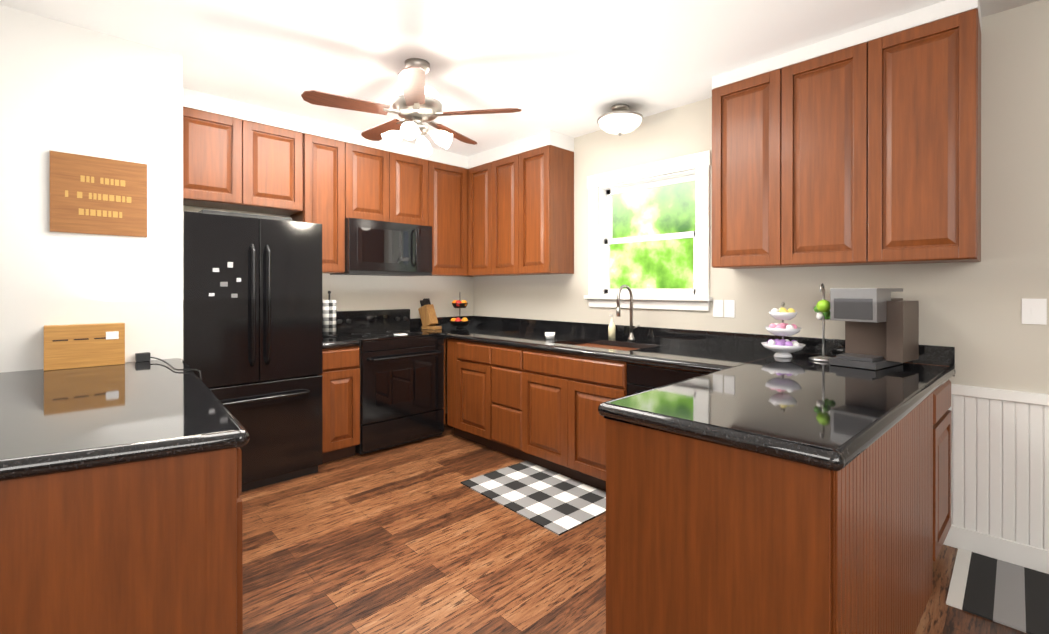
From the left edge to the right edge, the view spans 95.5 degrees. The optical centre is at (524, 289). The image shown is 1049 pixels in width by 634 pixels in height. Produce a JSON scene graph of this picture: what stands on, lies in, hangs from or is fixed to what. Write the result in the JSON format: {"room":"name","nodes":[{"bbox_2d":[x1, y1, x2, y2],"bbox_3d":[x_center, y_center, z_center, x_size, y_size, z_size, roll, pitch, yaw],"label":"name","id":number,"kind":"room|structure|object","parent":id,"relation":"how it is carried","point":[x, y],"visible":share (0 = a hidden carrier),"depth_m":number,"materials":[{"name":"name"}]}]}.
{"room":"kitchen","nodes":[
{"label":"kitchen","id":0,"kind":"room"},
{"bbox_2d":[0,5,182,372],"bbox_3d":[-3.054,-0.019,2.392,2.055,2.660,1.000,0,0,-44],"label":"wall","id":1,"kind":"structure","parent":0,"point":[69,88],"depth_m":2.45,"materials":[{"name":"white paint"}]},
{"bbox_2d":[49,150,146,236],"bbox_3d":[-2.216,-0.489,2.492,0.380,0.400,0.018,0,0,-44],"label":"sign","id":2,"kind":"object","parent":1,"relation":"attached to","point":[95,195],"visible":1,"depth_m":2.48,"materials":[{"name":"brown wood"}]},
{"bbox_2d":[183,205,473,412],"bbox_3d":[-1.543,-0.022,4.446,2.975,2.660,0.150,0,0,-44],"label":"wall","id":3,"kind":"structure","parent":0,"point":[367,292],"depth_m":4.65,"materials":[{"name":"beige paint"}]},
{"bbox_2d":[183,106,246,209],"bbox_3d":[-2.288,-0.918,3.390,0.417,0.615,0.330,0,0,-44],"label":"upper cabinet","id":4,"kind":"object","parent":3,"relation":"attached to","point":[236,164],"depth_m":3.31,"materials":[{"name":"brown wood"}]},
{"bbox_2d":[235,121,306,217],"bbox_3d":[-1.988,-0.918,3.680,0.418,0.615,0.330,0,0,-44],"label":"upper cabinet","id":5,"kind":"object","parent":3,"relation":"attached to","point":[276,157],"depth_m":3.58,"materials":[{"name":"brown wood"}]},
{"bbox_2d":[292,134,346,273],"bbox_3d":[-1.714,-0.685,3.946,0.324,1.088,0.330,0,0,-44],"label":"upper cabinet","id":6,"kind":"object","parent":3,"relation":"attached to","point":[326,157],"depth_m":3.85,"materials":[{"name":"brown wood"}]},
{"bbox_2d":[347,143,390,221],"bbox_3d":[-1.453,-0.686,4.198,0.401,1.088,0.330,0,0,-44],"label":"upper cabinet","id":7,"kind":"object","parent":3,"relation":"attached to","point":[368,168],"depth_m":4.08,"materials":[{"name":"brown wood"}]},
{"bbox_2d":[330,218,431,275],"bbox_3d":[-1.268,-0.361,4.295,0.798,0.460,0.448,0,0,-44],"label":"microwave","id":8,"kind":"object","parent":7,"relation":"attached to","point":[377,248],"visible":0.98,"depth_m":4.13,"materials":[{"name":"black"}]},
{"bbox_2d":[391,152,430,225],"bbox_3d":[-1.166,-0.686,4.476,0.400,1.088,0.330,0,0,-44],"label":"upper cabinet","id":9,"kind":"object","parent":3,"relation":"attached to","point":[410,176],"depth_m":4.36,"materials":[{"name":"brown wood"}]},
{"bbox_2d":[431,161,470,276],"bbox_3d":[-0.856,-0.687,4.776,0.461,1.088,0.330,0,0,-44],"label":"upper cabinet","id":10,"kind":"object","parent":3,"relation":"attached to","point":[449,183],"depth_m":4.67,"materials":[{"name":"brown wood"}]},
{"bbox_2d":[0,0,1039,155],"bbox_3d":[0.290,-1.396,0.929,5.230,0.100,7.850,0,0,-44],"label":"ceiling","id":11,"kind":"structure","parent":0,"point":[574,68],"depth_m":2.63,"materials":[{"name":"white paint"}]},
{"bbox_2d":[301,58,521,156],"bbox_3d":[-0.680,-1.095,2.878,1.198,0.509,1.161,0,0,-44],"label":"ceiling fan","id":12,"kind":"object","parent":11,"relation":"hanging from","point":[416,100],"visible":1,"depth_m":2.76,"materials":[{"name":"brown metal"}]},
{"bbox_2d":[597,104,642,135],"bbox_3d":[0.707,-1.245,3.525,0.336,0.212,0.336,0,0,-44],"label":"flush ceiling light","id":13,"kind":"object","parent":11,"relation":"attached to","point":[620,119],"visible":1,"depth_m":3.44,"materials":[{"name":"white glass"}]},
{"bbox_2d":[183,0,980,168],"bbox_3d":[-0.147,-1.287,2.858,2.772,0.123,4.069,0,0,-44],"label":"soffit","id":14,"kind":"structure","parent":0,"point":[193,99],"depth_m":3.35,"materials":[{"name":"white paint"}]},
{"bbox_2d":[240,413,1027,633],"bbox_3d":[0.290,1.364,0.934,5.230,0.100,7.850,0,0,-44],"label":"floor","id":15,"kind":"structure","parent":0,"point":[416,537],"depth_m":2.32,"materials":[{"name":"brown wood"}]},
{"bbox_2d":[0,450,242,633],"bbox_3d":[-1.639,0.874,0.920,2.000,0.880,0.566,0,0,-44],"label":"base cabinet","id":16,"kind":"object","parent":15,"relation":"on","point":[120,499],"depth_m":1.23,"materials":[{"name":"wood"}]},
{"bbox_2d":[0,358,249,501],"bbox_3d":[-2.056,0.418,1.374,2.033,0.050,1.841,0,0,-44],"label":"countertop","id":17,"kind":"structure","parent":16,"relation":"on","point":[60,428],"depth_m":1.39,"materials":[{"name":"black stone"}]},
{"bbox_2d":[44,323,124,370],"bbox_3d":[-2.234,0.283,2.425,0.300,0.214,0.087,0,0,-44],"label":"box","id":18,"kind":"object","parent":17,"relation":"on","point":[70,346],"visible":1,"depth_m":2.39,"materials":[{"name":"brown wood"}]},
{"bbox_2d":[135,352,201,379],"bbox_3d":[-1.830,0.519,2.439,0.656,0.345,0.079,0,0,33],"label":"adapter","id":19,"kind":"object","parent":17,"relation":"on","point":[140,357],"visible":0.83,"depth_m":2.57,"materials":[{"name":"black plastic"}]},
{"bbox_2d":[183,211,322,491],"bbox_3d":[-1.964,0.420,3.357,0.815,1.780,0.771,0,0,-44],"label":"refrigerator","id":20,"kind":"object","parent":15,"relation":"on","point":[252,352],"visible":0.73,"depth_m":3.13,"materials":[{"name":"black metal"}]},
{"bbox_2d":[220,282,227,286],"bbox_3d":[-1.881,-0.035,2.981,0.040,0.030,0.004,0,0,-44],"label":"magnet","id":21,"kind":"object","parent":20,"relation":"attached to","point":[222,284],"depth_m":2.98,"materials":[{"name":"grey plastic"}]},
{"bbox_2d":[227,262,232,267],"bbox_3d":[-1.856,-0.157,3.005,0.030,0.035,0.004,0,0,-44],"label":"magnet","id":22,"kind":"object","parent":20,"relation":"attached to","point":[229,265],"depth_m":3.00,"materials":[{"name":"grey plastic"}]},
{"bbox_2d":[199,209,291,220],"bbox_3d":[-1.951,-0.488,3.299,0.535,0.034,0.350,0,0,-44],"label":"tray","id":23,"kind":"object","parent":20,"relation":"on","point":[244,215],"visible":0.25,"depth_m":3.15,"materials":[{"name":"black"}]},
{"bbox_2d":[337,309,443,454],"bbox_3d":[-1.187,0.738,4.166,0.761,1.100,0.714,0,0,-44],"label":"range","id":24,"kind":"object","parent":15,"relation":"on","point":[401,389],"visible":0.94,"depth_m":3.98,"materials":[{"name":"black metal"}]},
{"bbox_2d":[393,333,407,335],"bbox_3d":[-1.033,0.376,3.974,0.120,0.012,0.117,0,0,-44],"label":"spoon rest","id":25,"kind":"object","parent":24,"relation":"on","point":[402,334],"visible":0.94,"depth_m":3.98,"materials":[{"name":"white ceramic"}]},
{"bbox_2d":[461,461,605,534],"bbox_3d":[0.098,1.305,3.080,0.600,0.008,0.920,0,0,-42],"label":"rug","id":26,"kind":"object","parent":15,"relation":"on","point":[555,502],"visible":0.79,"depth_m":3.01,"materials":[{"name":"multicoloured fabric"}]},
{"bbox_2d":[319,316,950,633],"bbox_3d":[-0.061,0.800,3.006,1.430,1.020,3.976,0,0,-44],"label":"base cabinet","id":27,"kind":"object","parent":15,"relation":"on","point":[748,483],"depth_m":1.60,"materials":[{"name":"brown wood"}]},
{"bbox_2d":[322,291,337,336],"bbox_3d":[-1.630,0.197,3.979,0.130,0.379,0.128,0,0,-44],"label":"paper towel","id":28,"kind":"object","parent":27,"relation":"on","point":[329,317],"visible":0.96,"depth_m":3.93,"materials":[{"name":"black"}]},
{"bbox_2d":[418,298,441,329],"bbox_3d":[-0.929,0.235,4.678,0.229,0.300,0.100,0,0,36],"label":"knife block","id":29,"kind":"object","parent":27,"relation":"on","point":[427,313],"visible":1,"depth_m":4.65,"materials":[{"name":"brown wood"}]},
{"bbox_2d":[463,316,955,447],"bbox_3d":[0.635,0.799,3.679,0.506,1.020,3.976,0,0,-44],"label":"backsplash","id":30,"kind":"structure","parent":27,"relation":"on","point":[742,336],"depth_m":3.30,"materials":[{"name":"black stone"}]},
{"bbox_2d":[450,300,470,327],"bbox_3d":[-0.658,0.205,4.851,0.220,0.360,0.217,0,0,-44],"label":"fruit basket","id":31,"kind":"object","parent":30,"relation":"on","point":[458,322],"visible":1,"depth_m":4.79,"materials":[{"name":"black metal"}]},
{"bbox_2d":[545,332,554,338],"bbox_3d":[0.201,0.363,3.763,0.084,0.049,0.084,0,0,-44],"label":"cup","id":32,"kind":"object","parent":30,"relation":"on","point":[549,335],"visible":1,"depth_m":3.73,"materials":[{"name":"white ceramic"}]},
{"bbox_2d":[608,315,615,338],"bbox_3d":[0.697,0.292,3.797,0.060,0.188,0.060,0,0,-44],"label":"soap bottle","id":33,"kind":"object","parent":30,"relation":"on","point":[611,330],"visible":1,"depth_m":3.77,"materials":[{"name":"beige plastic"}]},
{"bbox_2d":[616,285,639,340],"bbox_3d":[0.774,0.174,3.561,0.213,0.424,0.101,0,0,-44],"label":"faucet","id":34,"kind":"object","parent":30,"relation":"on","point":[631,337],"visible":1,"depth_m":3.61,"materials":[{"name":"silver metal"}]},
{"bbox_2d":[761,302,804,357],"bbox_3d":[1.501,0.230,2.765,0.230,0.317,0.230,0,0,-44],"label":"tiered stand","id":35,"kind":"object","parent":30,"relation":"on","point":[783,348],"visible":1,"depth_m":2.72,"materials":[{"name":"white ceramic"}]},
{"bbox_2d":[809,283,831,361],"bbox_3d":[1.645,0.177,2.627,0.195,0.424,0.140,0,0,-44],"label":"stand","id":36,"kind":"object","parent":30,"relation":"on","point":[822,308],"visible":0.77,"depth_m":2.63,"materials":[{"name":"silver metal"}]},
{"bbox_2d":[829,288,918,369],"bbox_3d":[1.803,0.190,2.457,0.346,0.396,0.276,0,0,-34],"label":"coffee maker","id":37,"kind":"object","parent":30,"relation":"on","point":[881,328],"visible":1,"depth_m":2.39,"materials":[{"name":"grey plastic"}]},
{"bbox_2d":[627,363,704,395],"bbox_3d":[1.018,0.881,2.870,0.632,0.859,0.592,0,0,-44],"label":"dishwasher","id":38,"kind":"object","parent":15,"relation":"on","point":[641,378],"visible":0.21,"depth_m":2.78,"materials":[{"name":"black metal"}]},
{"bbox_2d":[946,548,1048,633],"bbox_3d":[2.320,1.307,1.835,0.600,0.008,1.000,0,0,-44],"label":"rug","id":39,"kind":"object","parent":15,"relation":"on","point":[1014,596],"visible":1,"depth_m":2.05,"materials":[{"name":"multicoloured fabric"}]},
{"bbox_2d":[474,0,1048,393],"bbox_3d":[2.079,-0.019,2.663,0.150,2.660,7.450,0,0,-44],"label":"wall","id":40,"kind":"structure","parent":0,"point":[971,312],"depth_m":2.42,"materials":[{"name":"beige paint"}]},
{"bbox_2d":[468,145,573,275],"bbox_3d":[-0.065,-0.685,4.532,0.330,1.085,1.120,0,0,-44],"label":"upper cabinet","id":41,"kind":"object","parent":40,"relation":"attached to","point":[520,213],"visible":1,"depth_m":4.25,"materials":[{"name":"brown wood"}]},
{"bbox_2d":[584,150,712,310],"bbox_3d":[0.967,-0.414,3.768,0.210,1.125,1.105,0,0,-44],"label":"window","id":42,"kind":"structure","parent":40,"relation":"in","point":[673,171],"depth_m":3.71,"materials":[{"name":"white wood"}]},
{"bbox_2d":[713,300,734,317],"bbox_3d":[1.373,0.130,3.281,0.006,0.120,0.150,0,0,-44],"label":"outlet plates","id":43,"kind":"object","parent":40,"relation":"attached to","point":[729,308],"visible":1,"depth_m":3.27,"materials":[{"name":"white plastic"}]},
{"bbox_2d":[712,9,980,268],"bbox_3d":[1.722,-0.704,2.686,0.330,1.130,1.220,0,0,-44],"label":"upper cabinet","id":44,"kind":"object","parent":40,"relation":"attached to","point":[867,153],"visible":1,"depth_m":2.46,"materials":[{"name":"brown wood"}]},
{"bbox_2d":[943,384,1048,573],"bbox_3d":[3.362,0.899,1.211,0.032,0.830,3.575,0,0,-44],"label":"wainscoting","id":45,"kind":"structure","parent":40,"relation":"attached to","point":[1000,477],"depth_m":2.31,"materials":[{"name":"white wood"}]},
{"bbox_2d":[1022,298,1046,324],"bbox_3d":[2.386,0.102,2.230,0.012,0.120,0.080,0,0,-44],"label":"switch plate","id":46,"kind":"object","parent":40,"relation":"attached to","point":[1034,311],"visible":1,"depth_m":2.23,"materials":[{"name":"white plastic"}]},
{"label":"outside","id":47,"kind":"structure","parent":0,"visible":0},
{"bbox_2d":[610,181,695,288],"bbox_3d":[2.455,-0.695,5.775,0.020,7.000,9.000,0,0,-44],"label":"window pane","id":48,"kind":"structure","parent":47,"point":[664,264],"depth_m":6.47,"materials":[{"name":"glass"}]}
]}

